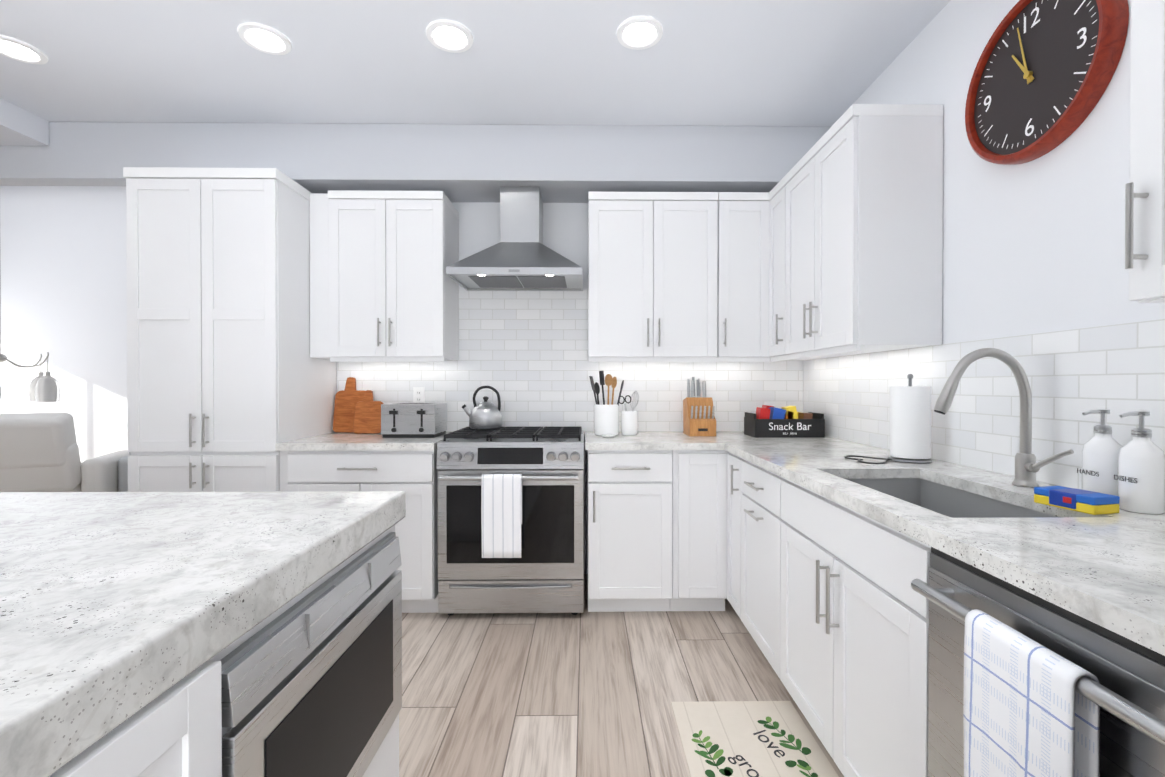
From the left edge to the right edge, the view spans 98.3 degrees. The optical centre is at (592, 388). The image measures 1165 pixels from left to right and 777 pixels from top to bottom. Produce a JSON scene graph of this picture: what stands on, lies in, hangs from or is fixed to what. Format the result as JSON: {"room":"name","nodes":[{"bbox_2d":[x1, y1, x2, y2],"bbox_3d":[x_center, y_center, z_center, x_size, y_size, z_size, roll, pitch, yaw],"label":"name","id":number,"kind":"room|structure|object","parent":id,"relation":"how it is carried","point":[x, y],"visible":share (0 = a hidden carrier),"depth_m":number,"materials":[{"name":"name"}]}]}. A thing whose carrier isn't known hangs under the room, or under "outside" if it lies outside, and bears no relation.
{"room":"kitchen","nodes":[
{"label":"kitchen","id":0,"kind":"room"},
{"bbox_2d":[0,186,127,461],"bbox_3d":[-4.750,-0.537,5.588,4.780,3.450,0.100,0,0,-1],"label":"wall","id":1,"kind":"structure","parent":0,"point":[63,279],"depth_m":5.52,"materials":[{"name":"white paint"}]},
{"bbox_2d":[0,0,950,126],"bbox_3d":[-2.779,-1.520,-0.015,8.590,0.050,6.660,0,0,-1],"label":"ceiling","id":2,"kind":"structure","parent":0,"point":[818,63],"depth_m":2.33,"materials":[{"name":"white paint"}]},
{"bbox_2d":[0,98,48,145],"bbox_3d":[-3.257,-1.423,-0.196,0.430,0.138,6.090,0,0,-1],"label":"ceiling beam","id":3,"kind":"structure","parent":2,"relation":"attached to","point":[19,126],"depth_m":2.75,"materials":[{"name":"white paint"}]},
{"bbox_2d":[0,35,48,64],"bbox_3d":[-2.560,-1.504,2.237,0.198,0.011,0.198,0,0,-1],"label":"recessed light","id":4,"kind":"object","parent":2,"relation":"in","point":[16,49],"visible":1,"depth_m":2.25,"materials":[{"name":"white plastic"}]},
{"bbox_2d":[237,22,291,54],"bbox_3d":[-1.409,-1.503,2.171,0.198,0.011,0.198,0,0,-1],"label":"recessed light","id":5,"kind":"object","parent":2,"relation":"in","point":[264,38],"visible":0.96,"depth_m":2.16,"materials":[{"name":"white plastic"}]},
{"bbox_2d":[0,122,830,202],"bbox_3d":[-2.815,-1.354,3.037,8.386,0.318,0.353,0,0,-1],"label":"soffit beam","id":6,"kind":"structure","parent":2,"relation":"attached to","point":[484,163],"depth_m":2.89,"materials":[{"name":"grey paint"}]},
{"bbox_2d":[426,19,473,52],"bbox_3d":[-0.609,-1.503,2.155,0.198,0.011,0.198,0,0,-1],"label":"recessed light","id":7,"kind":"object","parent":2,"relation":"in","point":[451,36],"visible":1,"depth_m":2.14,"materials":[{"name":"white plastic"}]},
{"bbox_2d":[616,16,662,49],"bbox_3d":[0.201,-1.503,2.135,0.198,0.011,0.198,0,0,-1],"label":"recessed light","id":8,"kind":"object","parent":2,"relation":"in","point":[639,32],"visible":1,"depth_m":2.12,"materials":[{"name":"white plastic"}]},
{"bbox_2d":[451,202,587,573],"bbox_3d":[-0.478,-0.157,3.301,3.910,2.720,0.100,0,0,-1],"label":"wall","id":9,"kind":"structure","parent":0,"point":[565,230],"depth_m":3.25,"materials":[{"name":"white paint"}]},
{"bbox_2d":[323,190,462,363],"bbox_3d":[-1.182,-0.655,3.054,0.655,0.950,0.350,0,0,-1],"label":"upper cabinet","id":10,"kind":"object","parent":9,"relation":"attached to","point":[389,297],"depth_m":2.89,"materials":[{"name":"white paint"}]},
{"bbox_2d":[413,387,424,402],"bbox_3d":[-1.112,0.048,3.230,0.070,0.114,0.008,0,0,-1],"label":"electrical outlet plate","id":11,"kind":"object","parent":9,"relation":"attached to","point":[418,394],"visible":0.98,"depth_m":3.23,"materials":[{"name":"white plastic"}]},
{"bbox_2d":[446,186,582,290],"bbox_3d":[-0.429,-0.909,2.990,0.744,0.568,0.489,0,0,-1],"label":"range hood","id":12,"kind":"object","parent":9,"relation":"attached to","point":[519,256],"visible":1,"depth_m":2.95,"materials":[{"name":"silver metal"}]},
{"bbox_2d":[587,192,718,363],"bbox_3d":[0.381,-0.656,3.073,0.809,0.950,0.350,0,0,-1],"label":"upper cabinet","id":13,"kind":"object","parent":9,"relation":"attached to","point":[647,290],"depth_m":2.90,"materials":[{"name":"white paint"}]},
{"bbox_2d":[707,192,762,363],"bbox_3d":[0.846,-0.655,3.059,0.365,0.950,0.389,0,0,-1],"label":"upper cabinet","id":14,"kind":"object","parent":9,"relation":"attached to","point":[734,219],"depth_m":2.91,"materials":[{"name":"white paint"}]},
{"bbox_2d":[399,574,843,776],"bbox_3d":[-2.793,1.242,1.173,8.590,0.050,9.000,0,0,-1],"label":"floor","id":15,"kind":"structure","parent":0,"point":[585,693],"depth_m":2.04,"materials":[{"name":"brown wood"}]},
{"bbox_2d":[0,413,128,491],"bbox_3d":[-4.674,0.697,4.331,0.893,0.999,1.040,0,0,-26],"label":"sofa","id":16,"kind":"object","parent":15,"relation":"on","point":[39,452],"visible":0.67,"depth_m":4.01,"materials":[{"name":"white fabric"}]},
{"bbox_2d":[118,424,130,491],"bbox_3d":[-3.958,0.709,4.891,0.846,0.966,0.984,0,0,-21],"label":"armchair","id":17,"kind":"object","parent":15,"relation":"on","point":[123,474],"visible":0.04,"depth_m":4.53,"materials":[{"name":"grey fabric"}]},
{"bbox_2d":[49,525,401,776],"bbox_3d":[-1.334,0.791,-0.003,1.720,0.868,2.660,0,0,-1],"label":"kitchen island","id":18,"kind":"object","parent":15,"relation":"on","point":[307,682],"visible":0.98,"depth_m":0.83,"materials":[{"name":"white paint"}]},
{"bbox_2d":[0,491,405,776],"bbox_3d":[-1.355,0.321,-0.009,1.738,0.072,2.715,0,0,-1],"label":"island countertop","id":19,"kind":"structure","parent":18,"relation":"on","point":[117,609],"depth_m":0.73,"materials":[{"name":"stone"}]},
{"bbox_2d":[123,167,338,491],"bbox_3d":[-2.016,0.036,2.910,0.765,2.340,0.632,0,0,-1],"label":"tall cabinet","id":20,"kind":"object","parent":15,"relation":"on","point":[269,310],"depth_m":2.60,"materials":[{"name":"white paint"}]},
{"bbox_2d":[271,448,438,612],"bbox_3d":[-1.230,0.761,2.924,0.800,0.889,0.632,0,0,-1],"label":"base cabinet","id":21,"kind":"object","parent":15,"relation":"on","point":[415,474],"depth_m":2.61,"materials":[{"name":"white paint"}]},
{"bbox_2d":[275,432,450,451],"bbox_3d":[-1.225,0.299,2.916,0.810,0.036,0.651,0,0,-1],"label":"countertop","id":22,"kind":"structure","parent":21,"relation":"on","point":[334,441],"depth_m":2.63,"materials":[{"name":"white stone"}]},
{"bbox_2d":[333,377,383,433],"bbox_3d":[-1.458,0.103,3.150,0.335,0.348,0.147,0,0,-1],"label":"cutting boards","id":23,"kind":"object","parent":22,"relation":"on","point":[357,411],"visible":0.96,"depth_m":3.15,"materials":[{"name":"brown wood"}]},
{"bbox_2d":[381,403,446,437],"bbox_3d":[-1.046,0.184,2.971,0.305,0.190,0.270,0,0,-1],"label":"toaster","id":24,"kind":"object","parent":22,"relation":"on","point":[413,420],"visible":1,"depth_m":2.86,"materials":[{"name":"silver metal"}]},
{"bbox_2d":[436,427,583,614],"bbox_3d":[-0.428,0.725,2.899,0.762,0.961,0.692,0,0,-1],"label":"range","id":25,"kind":"object","parent":15,"relation":"on","point":[544,573],"visible":1,"depth_m":2.62,"materials":[{"name":"silver metal"}]},
{"bbox_2d":[462,386,502,429],"bbox_3d":[-0.668,0.112,3.050,0.247,0.260,0.200,0,0,-1],"label":"kettle","id":26,"kind":"object","parent":25,"relation":"on","point":[485,415],"visible":1,"depth_m":2.99,"materials":[{"name":"silver metal"}]},
{"bbox_2d":[481,474,521,557],"bbox_3d":[-0.459,0.646,2.563,0.201,0.421,0.044,0,0,-1],"label":"oven towel","id":27,"kind":"object","parent":25,"relation":"hanging from","point":[501,508],"visible":1,"depth_m":2.54,"materials":[{"name":"white fabric"}]},
{"bbox_2d":[585,448,658,611],"bbox_3d":[0.239,0.761,2.938,0.530,0.889,0.646,0,0,-1],"label":"base cabinet","id":28,"kind":"object","parent":15,"relation":"on","point":[623,483],"depth_m":2.63,"materials":[{"name":"white paint"}]},
{"bbox_2d":[584,432,858,447],"bbox_3d":[0.669,0.298,2.938,1.418,0.036,0.651,0,0,-1],"label":"countertop","id":29,"kind":"structure","parent":28,"relation":"on","point":[642,439],"depth_m":2.73,"materials":[{"name":"white stone"}]},
{"bbox_2d":[589,371,623,435],"bbox_3d":[0.086,0.086,3.029,0.206,0.385,0.152,0,0,-1],"label":"utensil crock","id":30,"kind":"object","parent":29,"relation":"on","point":[606,418],"visible":1,"depth_m":2.98,"materials":[{"name":"white ceramic"}]},
{"bbox_2d":[601,434,615,437],"bbox_3d":[0.092,0.274,2.901,0.088,0.012,0.088,0,0,-1],"label":"dish","id":31,"kind":"object","parent":29,"relation":"on","point":[608,435],"visible":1,"depth_m":2.89,"materials":[{"name":"white ceramic"}]},
{"bbox_2d":[619,390,638,434],"bbox_3d":[0.220,0.144,3.041,0.130,0.269,0.102,0,0,-1],"label":"utensil crock","id":32,"kind":"object","parent":29,"relation":"on","point":[629,422],"visible":1,"depth_m":3.00,"materials":[{"name":"white ceramic"}]},
{"bbox_2d":[683,377,715,435],"bbox_3d":[0.646,0.104,3.039,0.156,0.350,0.204,0,0,-1],"label":"knife block","id":33,"kind":"object","parent":29,"relation":"on","point":[699,419],"visible":1,"depth_m":2.99,"materials":[{"name":"brown wood"}]},
{"bbox_2d":[744,405,824,437],"bbox_3d":[1.127,0.189,2.972,0.400,0.180,0.201,0,0,-1],"label":"crate","id":34,"kind":"object","parent":29,"relation":"on","point":[767,421],"visible":1,"depth_m":2.87,"materials":[{"name":"black wood"}]},
{"bbox_2d":[659,448,718,610],"bbox_3d":[0.535,0.761,2.915,0.355,0.889,0.699,0,0,-1],"label":"base cabinet","id":35,"kind":"object","parent":15,"relation":"on","point":[688,477],"depth_m":2.64,"materials":[{"name":"white paint"}]},
{"bbox_2d":[723,444,978,479],"bbox_3d":[1.039,0.303,2.214,0.695,0.036,0.805,0,0,-1],"label":"countertop","id":36,"kind":"structure","parent":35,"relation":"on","point":[789,461],"depth_m":1.90,"materials":[{"name":"white stone"}]},
{"bbox_2d":[844,374,932,463],"bbox_3d":[1.181,0.114,1.992,0.304,0.344,0.205,0,0,-1],"label":"paper towel holder","id":37,"kind":"object","parent":36,"relation":"on","point":[910,423],"visible":0.98,"depth_m":1.94,"materials":[{"name":"white paper"}]},
{"bbox_2d":[719,448,742,621],"bbox_3d":[1.019,0.764,2.494,0.729,0.889,0.322,0,0,-1],"label":"base cabinet","id":38,"kind":"object","parent":15,"relation":"on","point":[730,463],"depth_m":2.57,"materials":[{"name":"white paint"}]},
{"bbox_2d":[671,701,838,776],"bbox_3d":[0.542,1.212,1.342,0.520,0.007,1.200,0,0,-1],"label":"kitchen mat","id":39,"kind":"object","parent":15,"relation":"on","point":[747,738],"visible":1,"depth_m":1.72,"materials":[{"name":"beige fabric"}]},
{"bbox_2d":[743,460,978,682],"bbox_3d":[1.047,0.766,2.147,0.680,0.889,0.598,0,0,-1],"label":"base cabinet","id":40,"kind":"object","parent":15,"relation":"on","point":[776,509],"depth_m":2.02,"materials":[{"name":"white paint"}]},
{"bbox_2d":[783,540,1164,776],"bbox_3d":[1.054,0.890,1.529,0.680,0.649,0.880,0,0,-1],"label":"base cabinet","id":41,"kind":"object","parent":15,"relation":"on","point":[856,654],"depth_m":1.36,"materials":[{"name":"white paint"}]},
{"bbox_2d":[811,536,1122,631],"bbox_3d":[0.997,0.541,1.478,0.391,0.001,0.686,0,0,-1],"label":"countertop","id":42,"kind":"structure","parent":41,"relation":"on","point":[812,537],"depth_m":1.26,"materials":[{"name":"white stone"}]},
{"bbox_2d":[1034,486,1119,514],"bbox_3d":[1.177,0.271,1.228,0.083,0.040,0.130,0,0,-13],"label":"pack","id":43,"kind":"object","parent":42,"relation":"on","point":[1086,501],"visible":1,"depth_m":1.20,"materials":[{"name":"yellow"}]},
{"bbox_2d":[1077,409,1122,495],"bbox_3d":[1.300,0.171,1.289,0.089,0.238,0.076,0,0,-1],"label":"soap dispenser","id":44,"kind":"object","parent":42,"relation":"on","point":[1101,450],"visible":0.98,"depth_m":1.27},
{"bbox_2d":[911,547,1164,776],"bbox_3d":[1.004,0.777,0.783,0.678,0.886,0.601,0,0,-1],"label":"dishwasher","id":45,"kind":"object","parent":15,"relation":"on","point":[1127,694],"visible":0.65,"depth_m":0.80,"materials":[{"name":"silver metal"}]},
{"bbox_2d":[963,609,1099,776],"bbox_3d":[0.675,0.630,0.792,0.046,0.480,0.196,0,0,-1],"label":"dish towel","id":46,"kind":"object","parent":45,"relation":"hanging from","point":[1029,710],"visible":0.98,"depth_m":0.77,"materials":[{"name":"white fabric"}]},
{"bbox_2d":[827,480,918,519],"bbox_3d":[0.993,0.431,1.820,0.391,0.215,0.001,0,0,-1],"label":"countertop","id":47,"kind":"structure","parent":0,"relation":"attached to","point":[901,495],"depth_m":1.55,"materials":[{"name":"white stone"}]},
{"bbox_2d":[811,480,954,615],"bbox_3d":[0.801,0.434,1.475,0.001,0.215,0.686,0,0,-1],"label":"drawer front","id":48,"kind":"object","parent":0,"relation":"attached to","point":[892,547],"depth_m":1.26,"materials":[{"name":"white wood"}]},
{"bbox_2d":[831,0,1164,343],"bbox_3d":[1.466,-0.135,0.044,0.100,2.720,6.460,0,0,-1],"label":"wall","id":49,"kind":"structure","parent":0,"point":[1036,246],"depth_m":1.65,"materials":[{"name":"white paint"}]},
{"bbox_2d":[763,174,786,359],"bbox_3d":[1.176,-0.654,2.772,0.407,0.950,0.311,0,0,-1],"label":"upper cabinet","id":50,"kind":"object","parent":49,"relation":"attached to","point":[774,201],"depth_m":2.83,"materials":[{"name":"white paint"}]},
{"bbox_2d":[783,104,946,359],"bbox_3d":[1.207,-0.651,2.364,0.356,0.950,0.744,0,0,-1],"label":"upper cabinet","id":51,"kind":"object","parent":49,"relation":"attached to","point":[865,202],"depth_m":1.99,"materials":[{"name":"white paint"}]},
{"bbox_2d":[759,360,814,363],"bbox_3d":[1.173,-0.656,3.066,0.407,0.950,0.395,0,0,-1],"label":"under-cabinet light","id":52,"kind":"object","parent":51,"relation":"attached to","point":[760,361],"depth_m":3.26,"materials":[{"name":"white paint"}]},
{"bbox_2d":[965,0,1128,164],"bbox_3d":[1.368,-0.976,1.567,0.055,0.510,0.510,0,0,-1],"label":"wall clock","id":53,"kind":"object","parent":49,"relation":"attached to","point":[1044,72],"visible":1,"depth_m":1.53,"materials":[{"name":"black plastic"}]},
{"bbox_2d":[1125,0,1164,302],"bbox_3d":[1.226,-0.640,0.730,0.356,0.950,0.505,0,0,-1],"label":"upper cabinet","id":54,"kind":"object","parent":49,"relation":"attached to","point":[1145,192],"depth_m":0.95,"materials":[{"name":"white paint"}]},
{"bbox_2d":[933,348,1073,486],"bbox_3d":[1.189,0.083,1.468,0.272,0.412,0.198,0,0,-1],"label":"sink faucet","id":55,"kind":"object","parent":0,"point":[1027,467],"visible":1,"depth_m":1.50,"materials":[{"name":"silver metal"}]},
{"bbox_2d":[919,480,1126,587],"bbox_3d":[1.192,0.434,1.479,0.001,0.215,0.686,0,0,-1],"label":"countertop","id":56,"kind":"structure","parent":0,"relation":"attached to","point":[948,507],"depth_m":1.33,"materials":[{"name":"white stone"}]},
{"bbox_2d":[951,532,1122,627],"bbox_3d":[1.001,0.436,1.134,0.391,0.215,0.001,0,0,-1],"label":"countertop","id":57,"kind":"structure","parent":0,"relation":"attached to","point":[1080,573],"depth_m":0.86,"materials":[{"name":"white stone"}]},
{"bbox_2d":[1114,411,1164,513],"bbox_3d":[1.301,0.172,1.199,0.089,0.238,0.076,0,0,-1],"label":"soap dispenser","id":58,"kind":"object","parent":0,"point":[1141,473],"visible":0.98,"depth_m":1.18,"materials":[{"name":"white ceramic"}]},
{"bbox_3d":[-4.736,-2.279,4.407,4.780,0.050,2.440,0,0,-1],"label":"ceiling","id":59,"kind":"structure","parent":0,"visible":0},
{"bbox_2d":[0,246,60,401],"bbox_3d":[-5.347,-1.065,4.579,0.791,2.379,0.762,0,0,-1],"label":"pendant chandelier","id":60,"kind":"object","parent":59,"relation":"hanging from","point":[43,388],"visible":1,"depth_m":4.62,"materials":[{"name":"silver metal"}]}
]}

